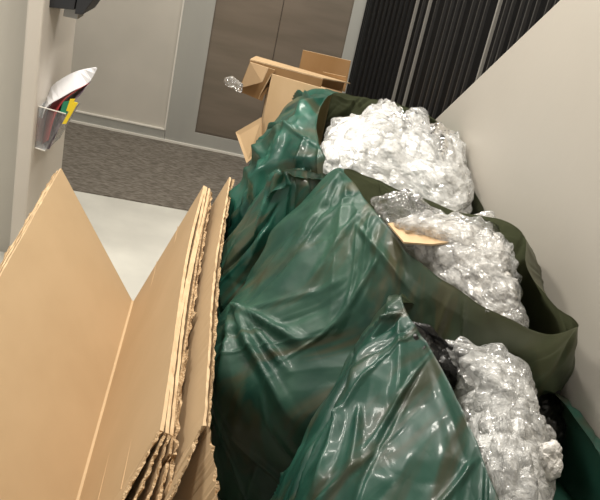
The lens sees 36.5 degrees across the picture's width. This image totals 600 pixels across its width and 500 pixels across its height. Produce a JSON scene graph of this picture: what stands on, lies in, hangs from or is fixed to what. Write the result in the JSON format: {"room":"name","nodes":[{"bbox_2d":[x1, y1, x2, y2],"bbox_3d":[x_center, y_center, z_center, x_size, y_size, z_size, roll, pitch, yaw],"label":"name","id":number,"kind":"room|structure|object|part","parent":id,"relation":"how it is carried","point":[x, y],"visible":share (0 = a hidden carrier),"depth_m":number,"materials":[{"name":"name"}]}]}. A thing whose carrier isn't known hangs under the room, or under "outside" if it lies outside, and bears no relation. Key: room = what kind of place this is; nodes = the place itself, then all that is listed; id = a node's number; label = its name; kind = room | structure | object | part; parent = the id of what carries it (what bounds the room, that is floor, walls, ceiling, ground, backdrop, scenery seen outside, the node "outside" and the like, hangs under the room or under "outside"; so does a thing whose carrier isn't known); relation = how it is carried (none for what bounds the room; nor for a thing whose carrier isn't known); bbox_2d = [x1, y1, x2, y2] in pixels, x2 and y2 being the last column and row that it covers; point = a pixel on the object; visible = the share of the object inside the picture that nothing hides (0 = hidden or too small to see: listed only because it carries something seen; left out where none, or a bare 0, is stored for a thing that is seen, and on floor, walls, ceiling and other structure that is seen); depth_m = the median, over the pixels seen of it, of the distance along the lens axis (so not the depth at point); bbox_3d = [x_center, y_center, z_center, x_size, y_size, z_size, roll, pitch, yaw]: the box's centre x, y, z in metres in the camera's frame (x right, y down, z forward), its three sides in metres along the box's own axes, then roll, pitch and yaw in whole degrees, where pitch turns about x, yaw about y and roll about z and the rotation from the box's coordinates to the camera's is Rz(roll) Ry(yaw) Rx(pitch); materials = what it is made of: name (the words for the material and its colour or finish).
{"room":"mail room","nodes":[
{"label":"mail room","id":0,"kind":"room"},
{"bbox_2d":[0,0,27,251],"bbox_3d":[-1.674,-1.512,3.235,1.670,2.900,0.307,13,25,0],"label":"wall panel","id":1,"kind":"object","parent":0,"point":[13,13],"depth_m":3.43,"materials":[{"name":"beige paint"}]},
{"bbox_2d":[10,0,75,245],"bbox_3d":[-0.832,-1.314,3.216,0.060,2.900,0.407,13,25,0],"label":"wall","id":2,"kind":"structure","parent":0,"point":[49,35],"depth_m":3.44,"materials":[{"name":"paint"}]},
{"bbox_2d":[35,102,80,150],"bbox_3d":[-0.931,-0.483,3.501,0.107,0.174,0.174,13,25,0],"label":"brochure holder","id":3,"kind":"object","parent":2,"relation":"attached to","point":[62,128],"visible":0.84,"depth_m":3.50,"materials":[{"name":"clear plastic"}]},
{"bbox_2d":[60,101,68,113],"bbox_3d":[-0.875,-0.533,3.384,0.029,0.051,0.004,13,25,0],"label":"tab","id":4,"kind":"object","parent":3,"relation":"in","point":[65,104],"visible":1,"depth_m":3.38,"materials":[{"name":"green paper"}]},
{"bbox_2d":[42,83,88,143],"bbox_3d":[-0.904,-0.512,3.469,0.210,0.337,0.120,13,25,0],"label":"magazine","id":5,"kind":"object","parent":3,"relation":"in","point":[55,105],"visible":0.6,"depth_m":3.46,"materials":[{"name":"red paper"}]},
{"bbox_2d":[42,81,90,148],"bbox_3d":[-0.900,-0.511,3.465,0.216,0.354,0.120,13,25,0],"label":"magazine","id":6,"kind":"object","parent":3,"relation":"in","point":[58,119],"visible":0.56,"depth_m":3.45,"materials":[{"name":"red paper"}]},
{"bbox_2d":[41,67,96,117],"bbox_3d":[-0.880,-0.589,3.434,0.243,0.285,0.120,13,25,0],"label":"leaflet","id":7,"kind":"object","parent":3,"relation":"in","point":[73,81],"visible":0.87,"depth_m":3.41,"materials":[{"name":"white paper"}]},
{"bbox_2d":[62,102,77,123],"bbox_3d":[-0.855,-0.508,3.386,0.051,0.094,0.004,13,25,0],"label":"tab","id":8,"kind":"object","parent":3,"relation":"in","point":[74,105],"visible":1,"depth_m":3.38,"materials":[{"name":"yellow paper"}]},
{"bbox_2d":[66,99,74,111],"bbox_3d":[-0.851,-0.538,3.377,0.029,0.054,0.004,13,25,0],"label":"tab","id":9,"kind":"object","parent":3,"relation":"in","point":[71,101],"visible":1,"depth_m":3.37,"materials":[{"name":"yellow paper"}]},
{"bbox_2d":[49,0,99,18],"bbox_3d":[-0.794,-0.933,3.304,0.181,0.178,0.149,13,25,0],"label":"wall device","id":10,"kind":"object","parent":2,"relation":"attached to","point":[75,9],"visible":1,"depth_m":3.26,"materials":[{"name":"black plastic"}]},
{"bbox_2d":[0,191,220,499],"bbox_3d":[-0.139,0.617,3.045,6.000,0.100,8.000,13,25,0],"label":"floor","id":11,"kind":"structure","parent":0,"point":[134,236],"depth_m":4.12,"materials":[{"name":"concrete"}]},
{"bbox_2d":[3,184,46,258],"bbox_3d":[-0.767,0.368,2.553,0.307,0.480,1.900,10,25,-7],"label":"box","id":12,"kind":"object","parent":11,"relation":"on","point":[46,184],"visible":0.02,"depth_m":2.76,"materials":[{"name":"cardboard"}]},
{"bbox_2d":[0,173,54,267],"bbox_3d":[-0.755,0.361,2.550,0.312,0.484,1.900,10,25,-7],"label":"box","id":13,"kind":"object","parent":11,"relation":"on","point":[51,179],"visible":0.06,"depth_m":2.88,"materials":[{"name":"cardboard"}]},
{"bbox_2d":[0,171,57,272],"bbox_3d":[-0.742,0.355,2.547,0.314,0.486,1.900,10,25,-7],"label":"box","id":14,"kind":"object","parent":11,"relation":"on","point":[48,186],"visible":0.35,"depth_m":2.81,"materials":[{"name":"cardboard"}]},
{"bbox_3d":[-0.746,0.357,2.548,0.308,0.480,1.900,10,25,-7],"label":"panel","id":15,"kind":"part","parent":14,"relation":"part of","materials":[{"name":"cardboard"}]},
{"bbox_2d":[0,169,205,499],"bbox_3d":[-0.623,0.361,2.545,0.528,0.563,1.917,10,25,-7],"label":"box","id":16,"kind":"object","parent":11,"relation":"on","point":[86,366],"visible":1,"depth_m":2.65,"materials":[{"name":"cardboard"}]},
{"bbox_3d":[-0.729,0.362,2.551,0.323,0.502,1.900,10,25,-7],"label":"panel","id":17,"kind":"part","parent":16,"relation":"part of","materials":[{"name":"cardboard"}]},
{"bbox_3d":[-0.471,0.297,2.769,0.200,0.536,1.467,10,25,-7],"label":"panel","id":18,"kind":"part","parent":16,"relation":"part of","materials":[{"name":"cardboard"}]},
{"bbox_2d":[61,122,249,210],"bbox_3d":[-1.006,-0.451,4.761,3.879,0.006,1.017,11,25,-3],"label":"entrance mat","id":19,"kind":"object","parent":11,"relation":"on","point":[98,161],"visible":0.44,"depth_m":4.82,"materials":[{"name":"grey carpet"}]},
{"bbox_2d":[238,56,349,100],"bbox_3d":[-0.089,-0.495,4.316,0.516,0.803,0.305,-4,29,-31],"label":"carton","id":20,"kind":"object","parent":19,"relation":"on","point":[257,74],"visible":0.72,"depth_m":4.07,"materials":[{"name":"cardboard"}]},
{"bbox_2d":[224,76,242,92],"bbox_3d":[-0.297,-0.740,4.051,0.090,0.066,0.043,13,25,0],"label":"plastic film","id":21,"kind":"object","parent":20,"relation":"hanging from","point":[231,77],"visible":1,"depth_m":4.05,"materials":[{"name":"clear plastic"}]},
{"bbox_3d":[-0.197,-0.757,4.088,0.146,0.162,0.005,13,25,0],"label":"panel","id":22,"kind":"part","parent":20,"relation":"part of","materials":[{"name":"cardboard"}]},
{"bbox_3d":[-0.073,-0.747,4.096,0.336,0.146,0.006,12,25,-2],"label":"panel","id":23,"kind":"part","parent":20,"relation":"part of","materials":[{"name":"cardboard"}]},
{"bbox_3d":[0.006,-0.810,4.146,0.476,0.059,0.169,11,25,-5],"label":"panel","id":24,"kind":"part","parent":20,"relation":"part of","materials":[{"name":"cardboard"}]},
{"bbox_2d":[299,50,350,92],"bbox_3d":[0.041,-0.525,4.415,0.240,0.826,0.155,13,25,0],"label":"carton","id":25,"kind":"object","parent":19,"relation":"on","point":[333,67],"visible":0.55,"depth_m":4.32,"materials":[{"name":"cardboard"}]},
{"bbox_2d":[125,187,209,499],"bbox_3d":[-0.444,0.374,2.585,0.200,0.533,1.867,10,25,-7],"label":"box","id":26,"kind":"object","parent":11,"relation":"on","point":[143,486],"visible":0.23,"depth_m":2.12,"materials":[{"name":"cardboard"}]},
{"bbox_3d":[-0.456,0.293,2.768,0.190,0.513,1.467,10,25,-7],"label":"panel","id":27,"kind":"part","parent":26,"relation":"part of","materials":[{"name":"cardboard"}]},
{"bbox_3d":[-0.447,0.297,2.770,0.191,0.513,1.467,10,25,-7],"label":"panel","id":28,"kind":"part","parent":26,"relation":"part of","materials":[{"name":"cardboard"}]},
{"bbox_2d":[149,191,211,499],"bbox_3d":[-0.427,0.402,2.566,0.196,0.519,1.917,10,25,-7],"label":"box","id":29,"kind":"object","parent":11,"relation":"on","point":[161,489],"visible":0.1,"depth_m":2.23,"materials":[{"name":"cardboard"}]},
{"bbox_3d":[-0.429,0.316,2.747,0.186,0.519,1.517,10,25,-7],"label":"panel","id":30,"kind":"part","parent":29,"relation":"part of","materials":[{"name":"cardboard"}]},
{"bbox_2d":[164,177,234,499],"bbox_3d":[-0.370,0.375,2.573,0.272,0.608,1.902,9,25,-8],"label":"box","id":31,"kind":"object","parent":11,"relation":"on","point":[194,477],"visible":0.34,"depth_m":2.19,"materials":[{"name":"cardboard"}]},
{"bbox_3d":[-0.378,0.295,2.756,0.217,0.593,1.494,10,25,-7],"label":"panel","id":32,"kind":"part","parent":31,"relation":"part of","materials":[{"name":"cardboard"}]},
{"bbox_2d":[217,167,326,317],"bbox_3d":[-0.028,0.028,3.152,0.580,0.857,1.020,13,25,0],"label":"bag","id":33,"kind":"object","parent":11,"relation":"on","point":[283,191],"visible":0.23,"depth_m":2.76,"materials":[{"name":"green plastic"}]},
{"bbox_2d":[236,74,331,162],"bbox_3d":[-0.102,-0.321,3.860,0.374,0.874,0.231,20,26,16],"label":"carton","id":34,"kind":"object","parent":11,"relation":"on","point":[281,90],"visible":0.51,"depth_m":3.70,"materials":[{"name":"cardboard"}]},
{"bbox_3d":[-0.199,-0.367,3.930,0.005,0.856,0.161,10,25,-6],"label":"panel","id":35,"kind":"part","parent":34,"relation":"part of","materials":[{"name":"cardboard"}]},
{"bbox_3d":[-0.078,-0.288,3.801,0.254,0.874,0.124,13,25,0],"label":"panel","id":36,"kind":"part","parent":34,"relation":"part of","materials":[{"name":"cardboard"}]},
{"bbox_3d":[0.033,-0.271,3.817,0.005,0.874,0.161,10,25,-6],"label":"panel","id":37,"kind":"part","parent":34,"relation":"part of","materials":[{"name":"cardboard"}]},
{"bbox_2d":[224,88,484,240],"bbox_3d":[0.158,-0.135,3.493,0.871,0.934,1.203,13,25,0],"label":"bag","id":38,"kind":"object","parent":11,"relation":"on","point":[291,141],"visible":0.16,"depth_m":3.07,"materials":[{"name":"green plastic"}]},
{"bbox_2d":[320,98,473,213],"bbox_3d":[0.326,-0.313,3.055,0.529,0.297,0.576,13,25,0],"label":"bubble wrap","id":39,"kind":"object","parent":38,"relation":"in","point":[394,147],"visible":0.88,"depth_m":2.93,"materials":[{"name":"clear plastic"}]},
{"bbox_2d":[210,168,578,499],"bbox_3d":[0.214,0.288,2.609,0.960,0.949,0.802,13,25,0],"label":"bag","id":40,"kind":"object","parent":11,"relation":"on","point":[322,274],"visible":0.49,"depth_m":2.35,"materials":[{"name":"green plastic"}]},
{"bbox_2d":[370,188,439,228],"bbox_3d":[0.285,-0.110,2.461,0.169,0.122,0.134,3,27,-20],"label":"plastic film","id":41,"kind":"object","parent":40,"relation":"in","point":[418,203],"visible":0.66,"depth_m":2.48,"materials":[{"name":"clear plastic"}]},
{"bbox_2d":[388,222,448,245],"bbox_3d":[0.351,-0.045,2.392,0.227,0.021,0.137,0,28,-26],"label":"cardboard piece","id":42,"kind":"object","parent":40,"relation":"in","point":[406,236],"visible":0.47,"depth_m":2.35,"materials":[{"name":"beige cardboard"}]},
{"bbox_2d":[389,209,524,325],"bbox_3d":[0.397,0.047,2.372,0.375,0.245,0.404,13,25,0],"label":"bubble wrap","id":43,"kind":"object","parent":40,"relation":"in","point":[477,260],"visible":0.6,"depth_m":2.34,"materials":[{"name":"clear plastic"}]},
{"bbox_2d":[517,302,528,327],"bbox_3d":[0.525,0.164,2.241,0.075,0.072,0.110,13,25,0],"label":"plastic film","id":44,"kind":"object","parent":40,"relation":"in","point":[522,310],"visible":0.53,"depth_m":2.24,"materials":[{"name":"clear plastic"}]},
{"bbox_2d":[270,294,599,499],"bbox_3d":[0.269,0.592,2.179,0.858,0.793,1.037,6,26,-15],"label":"bag","id":45,"kind":"object","parent":11,"relation":"on","point":[392,425],"visible":0.67,"depth_m":2.01,"materials":[{"name":"green plastic"}]},
{"bbox_2d":[412,321,566,443],"bbox_3d":[0.455,0.354,2.298,0.477,0.344,0.239,13,25,0],"label":"bag","id":46,"kind":"object","parent":45,"relation":"in","point":[447,355],"visible":0.23,"depth_m":2.20,"materials":[{"name":"black plastic"}]},
{"bbox_2d":[445,336,556,499],"bbox_3d":[0.480,0.463,2.116,0.266,0.359,0.584,6,26,-15],"label":"bubble wrap","id":47,"kind":"object","parent":45,"relation":"in","point":[496,399],"visible":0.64,"depth_m":2.08,"materials":[{"name":"clear plastic"}]},
{"bbox_2d":[539,439,562,481],"bbox_3d":[0.565,0.476,2.078,0.079,0.099,0.096,13,25,0],"label":"plastic film","id":48,"kind":"object","parent":47,"relation":"on","point":[552,459],"visible":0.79,"depth_m":2.04,"materials":[{"name":"clear plastic"}]},
{"bbox_2d":[345,0,559,119],"bbox_3d":[0.761,-0.957,3.220,0.047,2.900,3.307,6,26,-15],"label":"slatted screen","id":49,"kind":"object","parent":11,"relation":"on","point":[426,54],"visible":0.02,"depth_m":3.88,"materials":[{"name":"grey"}]},
{"bbox_2d":[71,0,182,138],"bbox_3d":[-1.838,-2.207,4.624,2.744,2.900,0.120,11,25,-3],"label":"wall","id":50,"kind":"structure","parent":0,"point":[131,44],"depth_m":5.05,"materials":[{"name":"beige paint"}]},
{"bbox_2d":[67,112,164,138],"bbox_3d":[-2.122,-0.929,5.158,2.744,0.064,0.008,11,25,-3],"label":"baseboard","id":51,"kind":"structure","parent":50,"relation":"attached to","point":[81,117],"depth_m":5.21,"materials":[{"name":"metal"}]},
{"bbox_2d":[70,0,243,157],"bbox_3d":[-1.394,-1.952,4.648,3.716,2.594,0.016,11,25,-3],"label":"trim","id":52,"kind":"structure","parent":50,"relation":"attached to","point":[92,114],"depth_m":5.20,"materials":[{"name":"white"}]},
{"bbox_2d":[165,0,366,154],"bbox_3d":[-0.082,-1.548,4.845,0.968,2.250,0.118,11,25,-3],"label":"elevator door","id":53,"kind":"structure","parent":50,"relation":"in","point":[218,39],"depth_m":5.01,"materials":[{"name":"metal"}]},
{"bbox_3d":[-0.227,-1.587,4.816,0.376,2.116,0.028,11,25,-3],"label":"door","id":54,"kind":"part","parent":53,"relation":"part of","materials":[{"name":"metal"}]},
{"bbox_3d":[-0.037,-1.550,4.882,0.807,2.240,0.045,11,25,-3],"label":"shaft panel","id":55,"kind":"part","parent":53,"relation":"part of","materials":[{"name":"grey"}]},
{"bbox_3d":[0.151,-1.514,4.843,0.389,2.116,0.028,11,25,-3],"label":"door","id":56,"kind":"part","parent":53,"relation":"part of","materials":[{"name":"metal"}]},
{"bbox_2d":[436,0,599,438],"bbox_3d":[0.878,-0.448,2.204,0.100,2.897,4.203,6,26,-15],"label":"wall","id":57,"kind":"structure","parent":0,"point":[529,126],"depth_m":2.56,"materials":[{"name":"paint"}]}
]}

